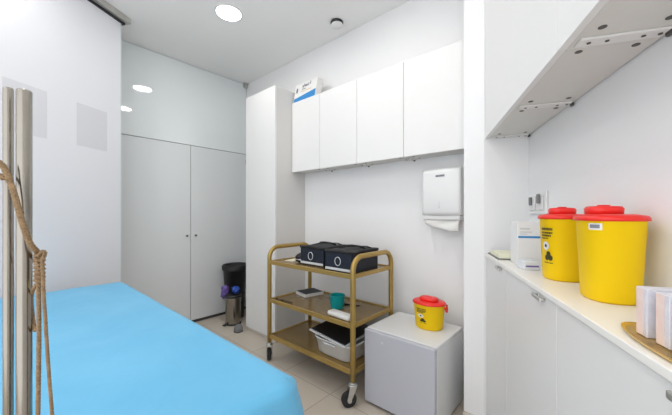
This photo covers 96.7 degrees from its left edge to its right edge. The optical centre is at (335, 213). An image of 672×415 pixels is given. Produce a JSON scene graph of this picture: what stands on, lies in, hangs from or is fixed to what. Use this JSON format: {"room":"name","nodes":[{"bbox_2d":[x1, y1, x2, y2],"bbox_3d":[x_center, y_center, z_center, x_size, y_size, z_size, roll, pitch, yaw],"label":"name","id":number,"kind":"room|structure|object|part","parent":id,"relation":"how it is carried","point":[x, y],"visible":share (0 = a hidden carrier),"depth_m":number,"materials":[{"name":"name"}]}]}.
{"room":"medical treatment room","nodes":[
{"label":"medical treatment room","id":0,"kind":"room"},
{"bbox_2d":[105,0,409,83],"bbox_3d":[-0.955,-1.633,0.779,4.616,0.080,4.386,0,0,41],"label":"ceiling","id":1,"kind":"structure","parent":0,"point":[270,35],"depth_m":2.57,"materials":[{"name":"paint"}]},
{"bbox_2d":[0,0,130,297],"bbox_3d":[-1.991,-0.212,1.100,0.090,2.760,2.764,0,0,11],"label":"wall","id":2,"kind":"structure","parent":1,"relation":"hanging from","point":[69,50],"depth_m":2.03,"materials":[{"name":"grey paint"}]},
{"bbox_2d":[2,76,46,137],"bbox_3d":[-1.855,-0.624,1.788,0.001,0.297,0.221,0,0,11],"label":"paper sheet","id":3,"kind":"object","parent":2,"relation":"attached to","point":[39,96],"visible":0.57,"depth_m":1.84,"materials":[{"name":"white paper"}]},
{"bbox_2d":[77,102,106,150],"bbox_3d":[-1.778,-0.624,2.183,0.001,0.297,0.221,0,0,11],"label":"paper sheet","id":4,"kind":"object","parent":2,"relation":"attached to","point":[91,122],"visible":1,"depth_m":2.17,"materials":[{"name":"white paper"}]},
{"bbox_3d":[-1.991,-1.570,1.100,0.090,0.044,2.764,0,0,11],"label":"rail","id":5,"kind":"part","parent":2,"relation":"part of","materials":[{"name":"metal"}]},
{"bbox_2d":[214,4,242,21],"bbox_3d":[-0.851,-1.589,2.372,0.213,0.006,0.213,0,0,41],"label":"recessed light","id":6,"kind":"object","parent":1,"relation":"in","point":[227,12],"visible":1,"depth_m":2.36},
{"bbox_2d":[330,18,342,28],"bbox_3d":[0.008,-1.576,2.486,0.109,0.033,0.109,0,0,41],"label":"smoke detector","id":7,"kind":"object","parent":1,"relation":"attached to","point":[336,23],"visible":1,"depth_m":2.46,"materials":[{"name":"white plastic"}]},
{"bbox_2d":[195,309,463,414],"bbox_3d":[-0.955,1.220,0.779,4.616,0.080,4.386,0,0,41],"label":"floor","id":8,"kind":"structure","parent":0,"point":[321,386],"depth_m":2.18,"materials":[{"name":"beige tile"}]},
{"bbox_2d":[2,87,13,414],"bbox_3d":[-0.443,0.505,0.404,0.011,1.350,0.011,0,0,41],"label":"steel pole","id":9,"kind":"object","parent":8,"relation":"on","point":[7,92],"visible":1,"depth_m":0.40,"materials":[{"name":"silver metal"}]},
{"bbox_2d":[16,88,32,414],"bbox_3d":[-0.416,0.508,0.399,0.020,1.344,0.020,0,0,41],"label":"steel pole","id":10,"kind":"object","parent":8,"relation":"on","point":[24,98],"visible":1,"depth_m":0.39,"materials":[{"name":"silver metal"}]},
{"bbox_2d":[0,160,53,414],"bbox_3d":[-0.421,0.141,0.394,0.095,0.424,0.053,0,0,-22],"label":"rope","id":11,"kind":"object","parent":10,"relation":"attached to","point":[39,256],"visible":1,"depth_m":0.40,"materials":[{"name":"fabric"}]},
{"bbox_2d":[121,40,245,321],"bbox_3d":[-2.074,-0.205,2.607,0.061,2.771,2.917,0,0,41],"label":"tall cabinet","id":12,"kind":"object","parent":8,"relation":"on","point":[183,125],"visible":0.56,"depth_m":3.12,"materials":[{"name":"laminate"}]},
{"bbox_3d":[-1.784,0.209,2.945,0.018,1.871,0.671,0,0,41],"label":"door","id":13,"kind":"part","parent":12,"relation":"part of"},
{"bbox_3d":[-1.785,-1.161,2.945,0.016,0.857,2.024,0,0,41],"label":"panel","id":14,"kind":"part","parent":12,"relation":"part of","materials":[{"name":"paint"}]},
{"bbox_3d":[-1.336,0.209,3.450,0.018,1.871,0.669,0,0,41],"label":"door","id":15,"kind":"part","parent":12,"relation":"part of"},
{"bbox_2d":[222,292,241,325],"bbox_3d":[-1.110,1.019,3.204,0.187,0.322,0.174,0,0,-9],"label":"pedal bin","id":16,"kind":"object","parent":8,"relation":"on","point":[232,300],"visible":0.98,"depth_m":3.14,"materials":[{"name":"metal"}]},
{"bbox_2d":[220,285,228,298],"bbox_3d":[-1.206,0.853,3.253,0.078,0.167,0.086,0,0,0],"label":"glove","id":17,"kind":"object","parent":16,"relation":"hanging from","point":[224,289],"visible":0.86,"depth_m":3.23,"materials":[{"name":"purple rubber"}]},
{"bbox_3d":[-1.103,0.875,3.205,0.174,0.034,0.174,0,0,41],"label":"lid","id":18,"kind":"part","parent":16,"relation":"part of","materials":[{"name":"black plastic"}]},
{"bbox_2d":[231,286,239,293],"bbox_3d":[-1.065,0.809,3.168,0.088,0.084,0.086,0,0,20],"label":"bag","id":19,"kind":"object","parent":16,"relation":"on","point":[235,289],"visible":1,"depth_m":3.15,"materials":[{"name":"blue plastic"}]},
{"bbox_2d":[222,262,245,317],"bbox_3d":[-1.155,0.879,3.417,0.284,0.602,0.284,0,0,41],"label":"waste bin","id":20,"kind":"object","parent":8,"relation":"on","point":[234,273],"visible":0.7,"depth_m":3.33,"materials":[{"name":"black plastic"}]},
{"bbox_2d":[234,324,242,332],"bbox_3d":[-0.977,1.143,2.991,0.090,0.073,0.090,0,0,41],"label":"doorstop","id":21,"kind":"object","parent":8,"relation":"on","point":[238,328],"visible":1,"depth_m":2.96,"materials":[{"name":"grey rubber"}]},
{"bbox_2d":[246,85,304,342],"bbox_3d":[-0.617,0.006,3.018,0.492,2.348,0.371,0,0,41],"label":"tall cabinet","id":22,"kind":"object","parent":8,"relation":"on","point":[275,195],"visible":0.83,"depth_m":2.84,"materials":[{"name":"white laminate"}]},
{"bbox_3d":[-0.729,-0.012,2.882,0.480,2.313,0.018,0,0,41],"label":"door","id":23,"kind":"part","parent":22,"relation":"part of","materials":[{"name":"white plastic"}]},
{"bbox_2d":[266,242,392,407],"bbox_3d":[-0.081,0.717,2.292,0.950,0.926,0.578,0,0,41],"label":"trolley","id":24,"kind":"object","parent":8,"relation":"on","point":[298,337],"visible":0.79,"depth_m":2.15,"materials":[{"name":"gold metal"}]},
{"bbox_3d":[-0.387,0.642,2.560,0.034,0.775,0.478,0,0,41],"label":"frame","id":25,"kind":"part","parent":24,"relation":"part of","materials":[{"name":"gold metal"}]},
{"bbox_2d":[296,288,323,297],"bbox_3d":[-0.224,0.672,2.546,0.180,0.026,0.156,0,0,-36],"label":"book","id":26,"kind":"object","parent":24,"relation":"on","point":[310,292],"visible":1,"depth_m":2.52,"materials":[{"name":"white paper"}]},
{"bbox_2d":[272,321,364,368],"bbox_3d":[-0.068,0.976,2.278,0.837,0.008,0.436,0,0,41],"label":"shelf","id":27,"kind":"object","parent":24,"relation":"attached to","point":[298,337],"depth_m":2.25,"materials":[{"name":"brown metal"}]},
{"bbox_2d":[294,241,346,267],"bbox_3d":[-0.122,0.298,2.320,0.339,0.169,0.282,0,0,41],"label":"equipment case","id":28,"kind":"object","parent":24,"relation":"on","point":[312,254],"visible":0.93,"depth_m":2.20,"materials":[{"name":"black fabric"}]},
{"bbox_3d":[-0.089,0.247,2.290,0.250,0.028,0.282,0,0,41],"label":"lid","id":29,"kind":"part","parent":28,"relation":"part of","materials":[{"name":"black fabric"}]},
{"bbox_2d":[273,293,386,322],"bbox_3d":[-0.068,0.690,2.278,0.837,0.008,0.436,0,0,41],"label":"shelf","id":30,"kind":"object","parent":24,"relation":"attached to","point":[318,306],"depth_m":2.18,"materials":[{"name":"brown metal"}]},
{"bbox_2d":[276,258,385,273],"bbox_3d":[-0.068,0.387,2.278,0.837,0.008,0.436,0,0,41],"label":"shelf","id":31,"kind":"object","parent":24,"relation":"attached to","point":[279,262],"depth_m":2.12,"materials":[{"name":"brown metal"}]},
{"bbox_2d":[330,293,344,309],"bbox_3d":[0.009,0.638,2.174,0.113,0.095,0.113,0,0,41],"label":"plastic cup","id":32,"kind":"object","parent":24,"relation":"on","point":[336,299],"visible":0.96,"depth_m":2.13,"materials":[{"name":"teal plastic"}]},
{"bbox_2d":[328,309,349,320],"bbox_3d":[0.030,0.668,1.971,0.200,0.035,0.066,0,0,45],"label":"pad","id":33,"kind":"object","parent":24,"relation":"on","point":[336,313],"visible":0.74,"depth_m":1.95,"materials":[{"name":"fabric"}]},
{"bbox_2d":[315,334,364,361],"bbox_3d":[0.065,0.915,2.127,0.348,0.112,0.339,0,0,41],"label":"plastic basin","id":34,"kind":"object","parent":24,"relation":"on","point":[327,347],"visible":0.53,"depth_m":2.00,"materials":[{"name":"white plastic"}]},
{"bbox_2d":[309,321,368,347],"bbox_3d":[0.046,0.825,2.136,0.332,0.070,0.345,0,0,42],"label":"tray","id":35,"kind":"object","parent":34,"relation":"on","point":[337,334],"visible":0.55,"depth_m":2.07,"materials":[{"name":"black plastic"}]},
{"bbox_2d":[324,244,378,273],"bbox_3d":[0.111,0.298,2.064,0.235,0.169,0.309,0,0,41],"label":"equipment case","id":36,"kind":"object","parent":24,"relation":"on","point":[340,259],"visible":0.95,"depth_m":1.97,"materials":[{"name":"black fabric"}]},
{"bbox_3d":[0.111,0.247,2.064,0.235,0.027,0.309,0,0,41],"label":"lid","id":37,"kind":"part","parent":36,"relation":"part of","materials":[{"name":"black fabric"}]},
{"bbox_3d":[0.251,0.642,1.996,0.034,0.775,0.478,0,0,41],"label":"frame","id":38,"kind":"part","parent":24,"relation":"part of","materials":[{"name":"gold metal"}]},
{"bbox_2d":[365,312,462,414],"bbox_3d":[0.486,0.946,1.869,0.453,0.467,0.426,0,0,41],"label":"mini fridge","id":39,"kind":"object","parent":8,"relation":"on","point":[410,369],"visible":0.98,"depth_m":1.72,"materials":[{"name":"metal"}]},
{"bbox_3d":[0.357,0.937,1.723,0.453,0.445,0.032,0,0,41],"label":"door","id":40,"kind":"part","parent":39,"relation":"part of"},
{"bbox_2d":[413,295,447,330],"bbox_3d":[0.589,0.617,1.874,0.217,0.192,0.175,0,0,41],"label":"sharps container","id":41,"kind":"object","parent":39,"relation":"on","point":[429,310],"visible":1,"depth_m":1.81,"materials":[{"name":"yellow plastic"}]},
{"bbox_3d":[0.585,0.552,1.877,0.207,0.017,0.175,0,0,41],"label":"lid","id":42,"kind":"part","parent":41,"relation":"part of","materials":[{"name":"red plastic"}]},
{"bbox_2d":[487,258,506,414],"bbox_3d":[0.842,0.704,1.388,0.215,0.951,0.397,0,0,16],"label":"base cabinet","id":43,"kind":"object","parent":8,"relation":"on","point":[496,275],"visible":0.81,"depth_m":1.39,"materials":[{"name":"paint"}]},
{"bbox_2d":[485,253,671,382],"bbox_3d":[0.556,0.220,0.391,0.208,0.016,2.477,0,0,16],"label":"countertop","id":44,"kind":"structure","parent":43,"relation":"on","point":[606,319],"depth_m":0.65,"materials":[{"name":"laminate"}]},
{"bbox_2d":[488,250,510,259],"bbox_3d":[0.821,0.200,1.465,0.096,0.024,0.227,0,0,16],"label":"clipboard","id":45,"kind":"object","parent":44,"relation":"on","point":[498,254],"visible":0.83,"depth_m":1.41,"materials":[{"name":"beige paper"}]},
{"bbox_2d":[511,221,541,265],"bbox_3d":[0.822,0.123,1.257,0.132,0.178,0.097,0,0,16],"label":"tissue box","id":46,"kind":"object","parent":44,"relation":"on","point":[525,235],"visible":0.62,"depth_m":1.22,"materials":[{"name":"white cardboard"}]},
{"bbox_2d":[518,259,539,269],"bbox_3d":[0.738,0.195,1.143,0.056,0.034,0.061,0,0,10],"label":"pack","id":47,"kind":"object","parent":44,"relation":"on","point":[526,264],"visible":1,"depth_m":1.12,"materials":[{"name":"cardboard"}]},
{"bbox_2d":[537,207,580,282],"bbox_3d":[0.736,0.095,0.968,0.134,0.234,0.138,0,0,16],"label":"sharps container","id":48,"kind":"object","parent":44,"relation":"on","point":[559,254],"visible":0.84,"depth_m":0.93,"materials":[{"name":"yellow plastic"}]},
{"bbox_3d":[0.736,0.010,0.968,0.134,0.017,0.138,0,0,16],"label":"lid","id":49,"kind":"part","parent":48,"relation":"part of","materials":[{"name":"red plastic"}]},
{"bbox_2d":[573,205,651,305],"bbox_3d":[0.678,0.095,0.741,0.137,0.234,0.146,0,0,16],"label":"sharps container","id":50,"kind":"object","parent":44,"relation":"on","point":[611,243],"visible":0.97,"depth_m":0.69,"materials":[{"name":"yellow plastic"}]},
{"bbox_3d":[0.678,0.010,0.741,0.137,0.017,0.146,0,0,16],"label":"lid","id":51,"kind":"part","parent":50,"relation":"part of","materials":[{"name":"red plastic"}]},
{"bbox_2d":[621,322,671,362],"bbox_3d":[0.524,0.208,0.358,0.130,0.008,0.425,0,0,9],"label":"tray","id":52,"kind":"object","parent":44,"relation":"on","point":[651,344],"visible":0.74,"depth_m":0.48,"materials":[{"name":"brown wood"}]},
{"bbox_2d":[636,286,671,338],"bbox_3d":[0.563,0.168,0.501,0.081,0.082,0.028,0,0,18],"label":"carton","id":53,"kind":"object","parent":52,"relation":"on","point":[645,295],"visible":0.68,"depth_m":0.50,"materials":[{"name":"white cardboard"}]},
{"bbox_2d":[636,286,642,334],"bbox_3d":[0.553,0.168,0.496,0.076,0.080,0.016,0,0,39],"label":"print","id":54,"kind":"object","parent":53,"relation":"attached to","point":[639,289],"depth_m":0.52},
{"bbox_2d":[656,292,671,349],"bbox_3d":[0.552,0.168,0.459,0.081,0.082,0.028,0,0,16],"label":"carton","id":55,"kind":"object","parent":52,"relation":"on","point":[663,300],"visible":1,"depth_m":0.47,"materials":[{"name":"white cardboard"}]},
{"bbox_2d":[656,293,663,345],"bbox_3d":[0.542,0.168,0.454,0.076,0.080,0.016,0,0,37],"label":"print","id":56,"kind":"object","parent":55,"relation":"attached to","point":[659,296],"depth_m":0.47},
{"bbox_2d":[507,271,556,414],"bbox_3d":[0.720,0.704,0.968,0.215,0.951,0.476,0,0,16],"label":"base cabinet","id":57,"kind":"object","parent":8,"relation":"on","point":[531,316],"visible":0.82,"depth_m":0.96,"materials":[{"name":"paint"}]},
{"bbox_3d":[0.586,0.242,0.867,0.016,0.012,0.068,0,0,16],"label":"handle","id":58,"kind":"part","parent":57,"relation":"part of","materials":[{"name":"metal"}]},
{"bbox_2d":[557,305,671,414],"bbox_3d":[0.587,0.704,0.510,0.216,0.951,0.476,0,0,16],"label":"base cabinet","id":59,"kind":"object","parent":8,"relation":"on","point":[595,376],"visible":0.71,"depth_m":0.58,"materials":[{"name":"paint"}]},
{"bbox_3d":[0.442,0.242,0.368,0.016,0.012,0.068,0,0,16],"label":"handle","id":60,"kind":"part","parent":59,"relation":"part of","materials":[{"name":"metal"}]},
{"bbox_3d":[-0.976,0.828,1.226,1.760,0.704,0.524,0,0,41],"label":"bed","id":61,"kind":"object","parent":8,"relation":"on","visible":0},
{"bbox_2d":[0,282,303,414],"bbox_3d":[-0.976,0.651,1.226,1.914,0.392,0.678,0,0,41],"label":"sheet","id":62,"kind":"object","parent":61,"relation":"on","point":[115,349],"visible":0.89,"depth_m":0.90,"materials":[{"name":"blue fabric"}]},
{"bbox_2d":[246,0,463,380],"bbox_3d":[-0.021,-0.206,2.811,3.049,2.773,0.106,0,0,41],"label":"wall","id":63,"kind":"structure","parent":0,"point":[379,206],"depth_m":2.36,"materials":[{"name":"paint"}]},
{"bbox_2d":[292,93,327,173],"bbox_3d":[-0.226,-0.724,2.805,0.370,0.660,0.171,0,0,41],"label":"upper cabinet","id":64,"kind":"object","parent":63,"relation":"attached to","point":[305,112],"visible":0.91,"depth_m":2.74,"materials":[{"name":"white laminate"}]},
{"bbox_2d":[294,77,322,102],"bbox_3d":[-0.265,-1.139,2.799,0.307,0.171,0.092,0,0,41],"label":"carton","id":65,"kind":"object","parent":64,"relation":"on","point":[312,87],"visible":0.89,"depth_m":2.74,"materials":[{"name":"white cardboard"}]},
{"bbox_2d":[318,80,362,171],"bbox_3d":[0.044,-0.719,2.567,0.469,0.670,0.171,0,0,41],"label":"upper cabinet","id":66,"kind":"object","parent":63,"relation":"attached to","point":[338,105],"visible":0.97,"depth_m":2.47,"materials":[{"name":"white laminate"}]},
{"bbox_2d":[354,62,408,166],"bbox_3d":[0.350,-0.719,2.296,0.468,0.670,0.171,0,0,41],"label":"upper cabinet","id":67,"kind":"object","parent":63,"relation":"attached to","point":[380,94],"visible":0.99,"depth_m":2.20,"materials":[{"name":"white laminate"}]},
{"bbox_2d":[399,40,463,160],"bbox_3d":[0.671,-0.719,2.012,0.507,0.670,0.171,0,0,41],"label":"upper cabinet","id":68,"kind":"object","parent":63,"relation":"attached to","point":[433,80],"visible":0.86,"depth_m":1.92,"materials":[{"name":"white laminate"}]},
{"bbox_2d":[422,166,463,231],"bbox_3d":[0.719,-0.090,2.001,0.260,0.419,0.124,0,0,41],"label":"paper towel dispenser","id":69,"kind":"object","parent":63,"relation":"attached to","point":[442,188],"visible":0.98,"depth_m":1.94,"materials":[{"name":"white plastic"}]},
{"bbox_2d":[425,220,458,231],"bbox_3d":[0.706,0.071,1.986,0.225,0.095,0.039,0,0,41],"label":"paper towel","id":70,"kind":"object","parent":69,"relation":"hanging from","point":[449,225],"depth_m":1.96,"materials":[{"name":"white paper"}]},
{"bbox_2d":[423,215,463,219],"bbox_3d":[0.725,0.027,2.007,0.248,0.030,0.104,0,0,41],"label":"outlet","id":71,"kind":"object","parent":69,"relation":"attached to","point":[426,217],"depth_m":1.96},
{"bbox_2d":[464,0,528,414],"bbox_3d":[1.035,-0.206,1.604,0.575,2.773,0.301,0,0,41],"label":"wall","id":72,"kind":"structure","parent":0,"point":[496,170],"depth_m":1.62,"materials":[{"name":"paint"}]},
{"bbox_2d":[529,35,671,287],"bbox_3d":[0.662,-0.206,0.145,0.131,2.773,2.891,0,0,16],"label":"wall","id":73,"kind":"structure","parent":0,"point":[613,147],"depth_m":0.82,"materials":[{"name":"paint"}]},
{"bbox_2d":[529,190,547,213],"bbox_3d":[0.927,-0.048,1.348,0.030,0.097,0.219,0,0,16],"label":"wall socket","id":74,"kind":"object","parent":73,"relation":"attached to","point":[538,201],"visible":1,"depth_m":1.34,"materials":[{"name":"white plastic"}]},
{"bbox_2d":[485,0,660,138],"bbox_3d":[0.780,-0.990,1.163,0.208,1.198,0.934,0,0,16],"label":"upper cabinet","id":75,"kind":"object","parent":73,"relation":"attached to","point":[528,82],"visible":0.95,"depth_m":1.02,"materials":[{"name":"white laminate"}]},
{"bbox_3d":[0.902,-0.402,1.552,0.165,0.006,0.034,0,0,16],"label":"mounting rail","id":76,"kind":"part","parent":75,"relation":"part of","materials":[{"name":"plastic"}]},
{"bbox_3d":[0.685,-0.996,1.174,0.018,1.186,0.900,0,0,16],"label":"door","id":77,"kind":"part","parent":75,"relation":"part of","materials":[{"name":"white laminate"}]},
{"bbox_3d":[0.774,-0.402,1.112,0.165,0.006,0.034,0,0,16],"label":"mounting rail","id":78,"kind":"part","parent":75,"relation":"part of","materials":[{"name":"plastic"}]},
{"bbox_2d":[557,0,671,53],"bbox_3d":[0.527,-0.990,0.290,0.208,1.198,0.939,0,0,16],"label":"upper cabinet","id":79,"kind":"object","parent":73,"relation":"attached to","point":[580,23],"visible":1,"depth_m":0.65,"materials":[{"name":"white laminate"}]},
{"bbox_3d":[0.432,-0.996,0.303,0.018,1.186,0.909,0,0,16],"label":"door","id":80,"kind":"part","parent":79,"relation":"part of","materials":[{"name":"white laminate"}]},
{"bbox_3d":[0.649,-0.402,0.681,0.165,0.006,0.034,0,0,16],"label":"mounting rail","id":81,"kind":"part","parent":79,"relation":"part of","materials":[{"name":"plastic"}]}
]}

